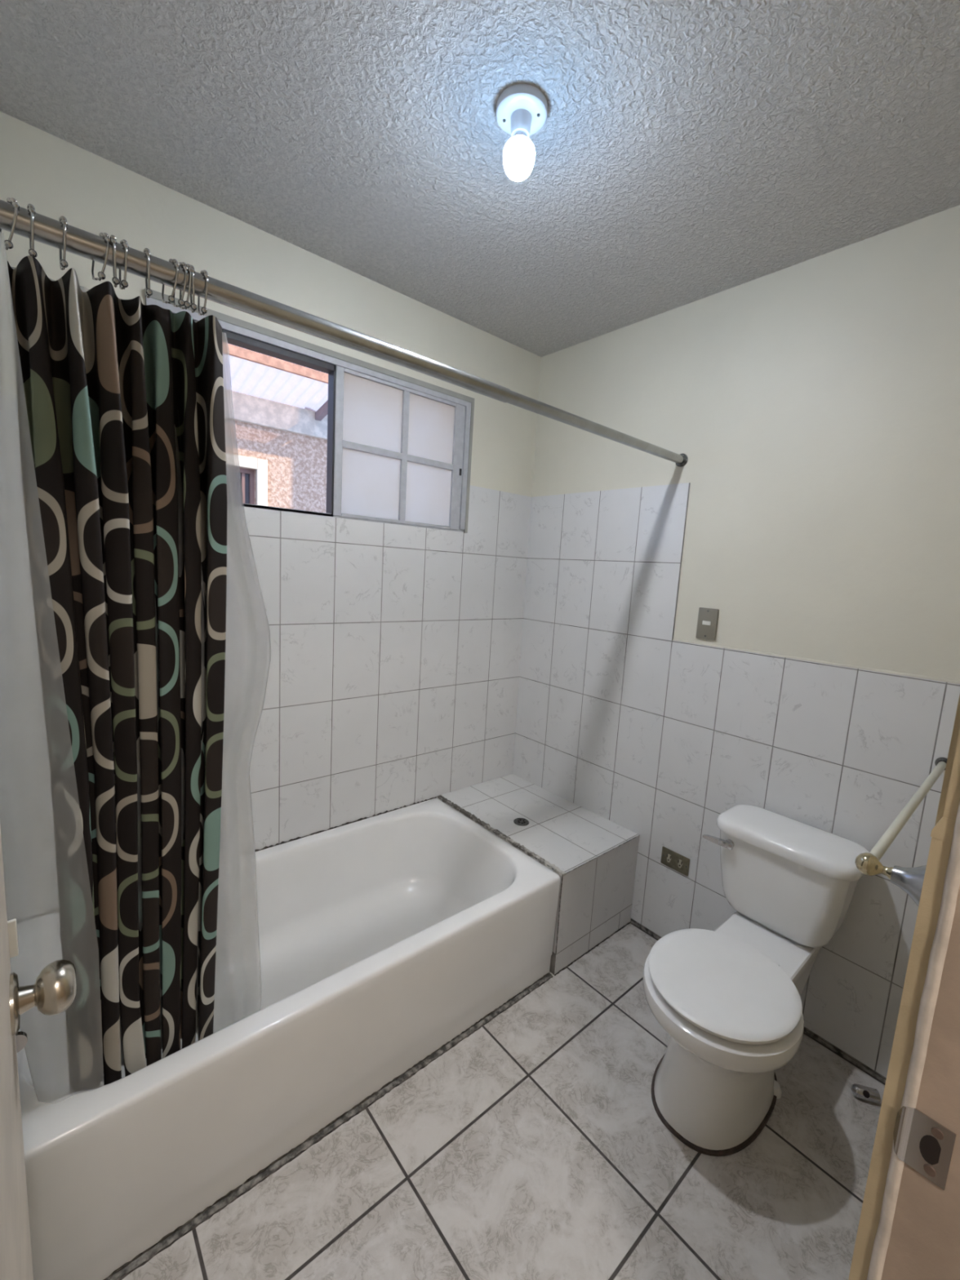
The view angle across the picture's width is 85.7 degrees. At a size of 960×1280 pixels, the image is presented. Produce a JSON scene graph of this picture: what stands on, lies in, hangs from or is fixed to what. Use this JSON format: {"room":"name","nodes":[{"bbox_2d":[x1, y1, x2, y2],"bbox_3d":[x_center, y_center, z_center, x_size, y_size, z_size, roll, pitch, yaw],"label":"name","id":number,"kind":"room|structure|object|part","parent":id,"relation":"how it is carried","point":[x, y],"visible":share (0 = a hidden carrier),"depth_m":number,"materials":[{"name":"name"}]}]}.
{"room":"bathroom","nodes":[
{"label":"bathroom","id":0,"kind":"room"},
{"bbox_2d":[0,111,541,920],"bbox_3d":[-0.590,-0.086,2.004,2.320,2.452,0.150,-3,10,-40],"label":"wall","id":1,"kind":"structure","parent":0,"point":[372,668],"depth_m":1.88,"materials":[{"name":"white tile"}]},
{"bbox_2d":[144,288,474,533],"bbox_3d":[-0.510,-0.729,1.880,1.192,0.565,0.057,-3,10,-40],"label":"window","id":2,"kind":"structure","parent":1,"relation":"in","point":[399,446],"depth_m":1.98,"materials":[{"name":"grey metal"}]},
{"bbox_3d":[-0.416,-0.590,1.975,0.248,0.234,0.004,-3,10,-40],"label":"frosted pane","id":3,"kind":"part","parent":2,"relation":"part of","materials":[{"name":"white glass"}]},
{"bbox_3d":[-0.401,-0.846,1.940,0.248,0.232,0.004,-3,10,-40],"label":"frosted pane","id":4,"kind":"part","parent":2,"relation":"part of","materials":[{"name":"white glass"}]},
{"bbox_3d":[-0.304,-0.724,2.046,0.583,0.517,0.022,-3,10,-40],"label":"sash frame","id":5,"kind":"part","parent":2,"relation":"part of","materials":[{"name":"grey metal"}]},
{"bbox_3d":[-0.214,-0.602,2.148,0.226,0.234,0.004,-3,10,-40],"label":"frosted pane","id":6,"kind":"part","parent":2,"relation":"part of","materials":[{"name":"white glass"}]},
{"bbox_3d":[-0.200,-0.858,2.112,0.226,0.232,0.004,-3,10,-40],"label":"frosted pane","id":7,"kind":"part","parent":2,"relation":"part of","materials":[{"name":"white glass"}]},
{"bbox_2d":[0,0,959,356],"bbox_3d":[0.156,-1.103,0.261,3.360,0.120,3.460,-3,10,-40],"label":"ceiling","id":8,"kind":"structure","parent":0,"point":[687,151],"depth_m":1.18,"materials":[{"name":"paint"}]},
{"bbox_2d":[495,83,547,181],"bbox_3d":[0.088,-1.096,1.141,0.113,0.140,0.113,-3,10,-40],"label":"ceiling light","id":9,"kind":"object","parent":8,"relation":"attached to","point":[522,108],"visible":1,"depth_m":1.12,"materials":[{"name":"ceramic"}]},
{"bbox_3d":[0.086,-1.061,1.145,0.072,0.069,0.072,-3,10,-40],"label":"bulb globe","id":10,"kind":"part","parent":9,"relation":"part of","materials":[{"name":"white glass"}]},
{"bbox_3d":[0.088,-1.102,1.140,0.046,0.014,0.046,-3,10,-40],"label":"bulb","id":11,"kind":"part","parent":9,"relation":"part of","materials":[{"name":"white glass"}]},
{"bbox_2d":[511,108,531,137],"bbox_3d":[0.090,-1.128,1.136,0.046,0.036,0.046,-3,10,-40],"label":"socket","id":12,"kind":"object","parent":9,"relation":"attached to","point":[521,118],"depth_m":1.12,"materials":[{"name":"ceramic"}]},
{"bbox_2d":[122,922,884,1279],"bbox_3d":[0.009,1.421,0.608,3.360,0.080,3.460,-3,10,-40],"label":"floor","id":13,"kind":"structure","parent":0,"point":[536,1146],"depth_m":1.26,"materials":[{"name":"tile"}]},
{"bbox_2d":[9,796,559,1279],"bbox_3d":[-0.546,1.005,1.638,1.524,0.399,0.762,-3,10,-40],"label":"bathtub","id":14,"kind":"object","parent":13,"relation":"on","point":[352,957],"visible":0.88,"depth_m":1.37,"materials":[{"name":"ceramic"}]},
{"bbox_2d":[437,773,639,975],"bbox_3d":[0.220,0.958,2.291,0.493,0.401,0.762,-3,10,-40],"label":"tiled ledge","id":15,"kind":"object","parent":13,"relation":"on","point":[593,856],"visible":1,"depth_m":2.09,"materials":[{"name":"tile"}]},
{"bbox_2d":[643,804,869,1156],"bbox_3d":[0.746,0.946,1.484,0.713,0.706,0.404,-3,10,-40],"label":"toilet","id":16,"kind":"object","parent":13,"relation":"on","point":[727,999],"visible":0.98,"depth_m":1.41,"materials":[{"name":"white ceramic"}]},
{"bbox_3d":[0.763,0.642,1.653,0.029,0.028,0.091,-5,11,-45],"label":"flush lever","id":17,"kind":"part","parent":16,"relation":"part of","materials":[{"name":"silver metal"}]},
{"bbox_3d":[0.637,0.895,1.367,0.385,0.014,0.360,-3,10,-40],"label":"lid","id":18,"kind":"part","parent":16,"relation":"part of","materials":[{"name":"plastic"}]},
{"bbox_3d":[0.642,0.911,1.374,0.369,0.014,0.342,-3,10,-40],"label":"seat","id":19,"kind":"part","parent":16,"relation":"part of","materials":[{"name":"plastic"}]},
{"bbox_3d":[0.946,0.756,1.620,0.204,0.275,0.362,-3,10,-40],"label":"tank","id":20,"kind":"part","parent":16,"relation":"part of","materials":[{"name":"white ceramic"}]},
{"bbox_3d":[0.954,0.607,1.591,0.229,0.040,0.389,-3,10,-40],"label":"tank lid","id":21,"kind":"part","parent":16,"relation":"part of","materials":[{"name":"white ceramic"}]},
{"bbox_2d":[851,1084,880,1103],"bbox_3d":[1.110,1.307,1.490,0.066,0.033,0.035,6,8,15],"label":"pipe fitting","id":22,"kind":"object","parent":13,"relation":"on","point":[863,1092],"visible":1,"depth_m":1.48,"materials":[{"name":"silver metal"}]},
{"bbox_2d":[512,204,959,1078],"bbox_3d":[0.842,-0.002,2.000,0.160,2.452,2.055,-3,10,-40],"label":"wall","id":23,"kind":"structure","parent":0,"point":[812,406],"depth_m":1.72,"materials":[{"name":"white tile"}]},
{"bbox_2d":[660,846,689,875],"bbox_3d":[0.763,0.865,2.023,0.008,0.071,0.115,-3,10,-40],"label":"power outlet","id":24,"kind":"object","parent":23,"relation":"attached to","point":[676,861],"visible":1,"depth_m":2.02,"materials":[{"name":"metal"}]},
{"bbox_2d":[666,853,671,862],"bbox_3d":[0.745,0.862,2.040,0.002,0.034,0.020,-3,10,-40],"label":"socket","id":25,"kind":"object","parent":24,"relation":"attached to","point":[668,855],"depth_m":2.04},
{"bbox_2d":[677,859,682,867],"bbox_3d":[0.775,0.868,2.004,0.002,0.034,0.020,-3,10,-40],"label":"socket","id":26,"kind":"object","parent":24,"relation":"attached to","point":[679,861],"depth_m":2.00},
{"bbox_2d":[695,607,719,640],"bbox_3d":[0.829,-0.059,1.887,0.014,0.114,0.072,-3,10,-40],"label":"light switch","id":27,"kind":"object","parent":23,"relation":"attached to","point":[707,624],"visible":1,"depth_m":1.88,"materials":[{"name":"metal"}]},
{"bbox_2d":[630,918,886,1084],"bbox_3d":[0.964,1.260,1.823,0.010,0.017,0.995,-3,10,-40],"label":"baseboard","id":28,"kind":"structure","parent":23,"relation":"attached to","point":[825,1043],"depth_m":1.64,"materials":[{"name":"grey tile"}]},
{"bbox_2d":[934,694,959,825],"bbox_3d":[0.249,0.205,0.243,3.360,2.452,0.145,-3,10,-40],"label":"wall","id":29,"kind":"structure","parent":0,"point":[956,729],"depth_m":0.49,"materials":[{"name":"paint"}]},
{"bbox_2d":[0,827,76,1279],"bbox_3d":[-0.318,0.366,0.351,0.094,2.020,0.717,-3,10,-40],"label":"door","id":30,"kind":"structure","parent":29,"relation":"in","point":[54,991],"depth_m":0.56,"materials":[{"name":"paint"}]},
{"bbox_3d":[-0.553,0.352,0.609,0.012,0.046,0.005,-3,10,-40],"label":"latch plate","id":31,"kind":"part","parent":30,"relation":"part of","materials":[{"name":"silver metal"}]},
{"bbox_3d":[-0.505,0.414,0.617,0.037,0.058,0.058,-3,10,-40],"label":"knob","id":32,"kind":"part","parent":30,"relation":"part of","materials":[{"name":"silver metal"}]},
{"bbox_2d":[854,757,947,906],"bbox_3d":[0.990,0.393,1.112,0.804,0.112,0.141,-3,10,-40],"label":"towel bar","id":33,"kind":"object","parent":29,"relation":"attached to","point":[910,880],"visible":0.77,"depth_m":0.92,"materials":[{"name":"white metal"}]},
{"bbox_3d":[0.745,0.412,0.866,0.112,0.112,0.086,-3,10,-40],"label":"post","id":34,"kind":"part","parent":33,"relation":"part of","materials":[{"name":"metal"}]},
{"bbox_2d":[934,757,947,770],"bbox_3d":[1.257,0.337,1.404,0.014,0.034,0.034,-3,10,-40],"label":"socket","id":35,"kind":"object","parent":33,"relation":"attached to","point":[940,760],"depth_m":1.40,"materials":[{"name":"metal"}]},
{"bbox_2d":[848,729,959,1279],"bbox_3d":[0.198,0.402,0.236,0.735,2.060,0.146,-3,10,-40],"label":"trim","id":36,"kind":"structure","parent":29,"relation":"attached to","point":[908,1228],"depth_m":0.50,"materials":[{"name":"paint"}]},
{"bbox_3d":[0.438,0.495,0.503,0.001,0.062,0.030,-3,10,-40],"label":"strike plate","id":37,"kind":"part","parent":36,"relation":"part of","materials":[{"name":"silver metal"}]},
{"bbox_3d":[-0.806,0.096,0.591,0.140,2.452,2.055,-3,10,-40],"label":"wall","id":38,"kind":"structure","parent":0,"visible":0},
{"bbox_2d":[0,199,688,466],"bbox_3d":[-0.012,-0.630,1.281,2.026,0.051,0.048,-3,10,-40],"label":"shower rod","id":39,"kind":"object","parent":38,"relation":"attached to","point":[49,231],"visible":1,"depth_m":0.96,"materials":[{"name":"metal"}]},
{"bbox_2d":[0,197,19,249],"bbox_3d":[-0.662,-0.583,0.726,0.045,0.072,0.018,9,9,33],"label":"curtain hook","id":40,"kind":"object","parent":39,"relation":"hanging from","point":[8,244],"visible":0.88,"depth_m":0.72,"materials":[{"name":"metal"}]},
{"bbox_2d":[26,203,37,257],"bbox_3d":[-0.644,-0.584,0.742,0.010,0.073,0.045,-3,10,-43],"label":"curtain hook","id":41,"kind":"object","parent":39,"relation":"hanging from","point":[31,209],"visible":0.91,"depth_m":0.73,"materials":[{"name":"metal"}]},
{"bbox_2d":[58,216,68,270],"bbox_3d":[-0.617,-0.586,0.765,0.045,0.073,0.010,11,9,44],"label":"curtain hook","id":42,"kind":"object","parent":39,"relation":"hanging from","point":[64,264],"visible":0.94,"depth_m":0.76,"materials":[{"name":"metal"}]},
{"bbox_2d":[91,232,111,280],"bbox_3d":[-0.583,-0.588,0.794,0.045,0.072,0.017,8,9,33],"label":"curtain hook","id":43,"kind":"object","parent":39,"relation":"hanging from","point":[101,275],"visible":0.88,"depth_m":0.79,"materials":[{"name":"metal"}]},
{"bbox_2d":[110,235,119,287],"bbox_3d":[-0.570,-0.588,0.805,0.010,0.073,0.045,-4,11,-36],"label":"curtain hook","id":44,"kind":"object","parent":39,"relation":"hanging from","point":[115,280],"visible":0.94,"depth_m":0.79,"materials":[{"name":"metal"}]},
{"bbox_2d":[119,239,128,289],"bbox_3d":[-0.561,-0.589,0.813,0.045,0.073,0.010,11,9,44],"label":"curtain hook","id":45,"kind":"object","parent":39,"relation":"hanging from","point":[124,283],"visible":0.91,"depth_m":0.80,"materials":[{"name":"metal"}]},
{"bbox_2d":[143,248,152,297],"bbox_3d":[-0.536,-0.590,0.834,0.010,0.073,0.045,-4,11,-37],"label":"curtain hook","id":46,"kind":"object","parent":39,"relation":"hanging from","point":[148,291],"visible":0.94,"depth_m":0.82,"materials":[{"name":"metal"}]},
{"bbox_2d":[161,258,180,303],"bbox_3d":[-0.512,-0.592,0.855,0.045,0.072,0.016,9,10,36],"label":"curtain hook","id":47,"kind":"object","parent":39,"relation":"hanging from","point":[171,298],"visible":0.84,"depth_m":0.85,"materials":[{"name":"metal"}]},
{"bbox_2d":[173,262,188,307],"bbox_3d":[-0.502,-0.592,0.863,0.045,0.073,0.014,9,10,36],"label":"curtain hook","id":48,"kind":"object","parent":39,"relation":"hanging from","point":[181,303],"visible":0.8,"depth_m":0.85,"materials":[{"name":"metal"}]},
{"bbox_2d":[179,263,191,309],"bbox_3d":[-0.495,-0.593,0.869,0.045,0.073,0.013,10,10,40],"label":"curtain hook","id":49,"kind":"object","parent":39,"relation":"hanging from","point":[187,304],"visible":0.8,"depth_m":0.86,"materials":[{"name":"metal"}]},
{"bbox_2d":[7,255,226,1093],"bbox_3d":[-0.654,0.195,0.990,0.293,1.536,0.213,-3,10,-40],"label":"shower curtain","id":50,"kind":"object","parent":49,"relation":"hanging from","point":[121,406],"visible":0.98,"depth_m":0.92,"materials":[{"name":"fabric"}]},
{"bbox_2d":[190,264,197,312],"bbox_3d":[-0.487,-0.593,0.876,0.012,0.073,0.045,-2,10,-34],"label":"curtain hook","id":51,"kind":"object","parent":39,"relation":"hanging from","point":[193,307],"visible":0.81,"depth_m":0.87,"materials":[{"name":"metal"}]},
{"bbox_2d":[197,270,208,315],"bbox_3d":[-0.475,-0.594,0.886,0.045,0.073,0.010,11,9,44],"label":"curtain hook","id":52,"kind":"object","parent":39,"relation":"hanging from","point":[204,310],"visible":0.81,"depth_m":0.88,"materials":[{"name":"metal"}]},
{"label":"outside","id":53,"kind":"structure","parent":0,"visible":0},
{"bbox_3d":[-2.560,0.784,5.138,11.000,0.250,6.850,-3,10,-40],"label":"ground","id":54,"kind":"structure","parent":53,"visible":0},
{"bbox_2d":[223,388,327,512],"bbox_3d":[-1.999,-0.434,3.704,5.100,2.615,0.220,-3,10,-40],"label":"house","id":55,"kind":"structure","parent":54,"relation":"on","point":[276,452],"depth_m":3.83,"materials":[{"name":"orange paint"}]},
{"bbox_3d":[-1.829,-0.816,3.779,0.329,0.870,0.010,-3,10,-40],"label":"pane","id":56,"kind":"part","parent":55,"relation":"part of","materials":[{"name":"clear glass"}]},
{"bbox_3d":[-1.780,-0.804,3.721,0.478,1.028,0.035,-3,10,-40],"label":"window trim","id":57,"kind":"part","parent":55,"relation":"part of","materials":[{"name":"white paint"}]},
{"bbox_2d":[222,342,328,421],"bbox_3d":[-2.054,-1.702,3.064,3.300,0.186,0.710,-3,10,-40],"label":"roof","id":58,"kind":"structure","parent":55,"relation":"on","point":[228,348],"depth_m":3.28,"materials":[{"name":"plastic"}]}
]}

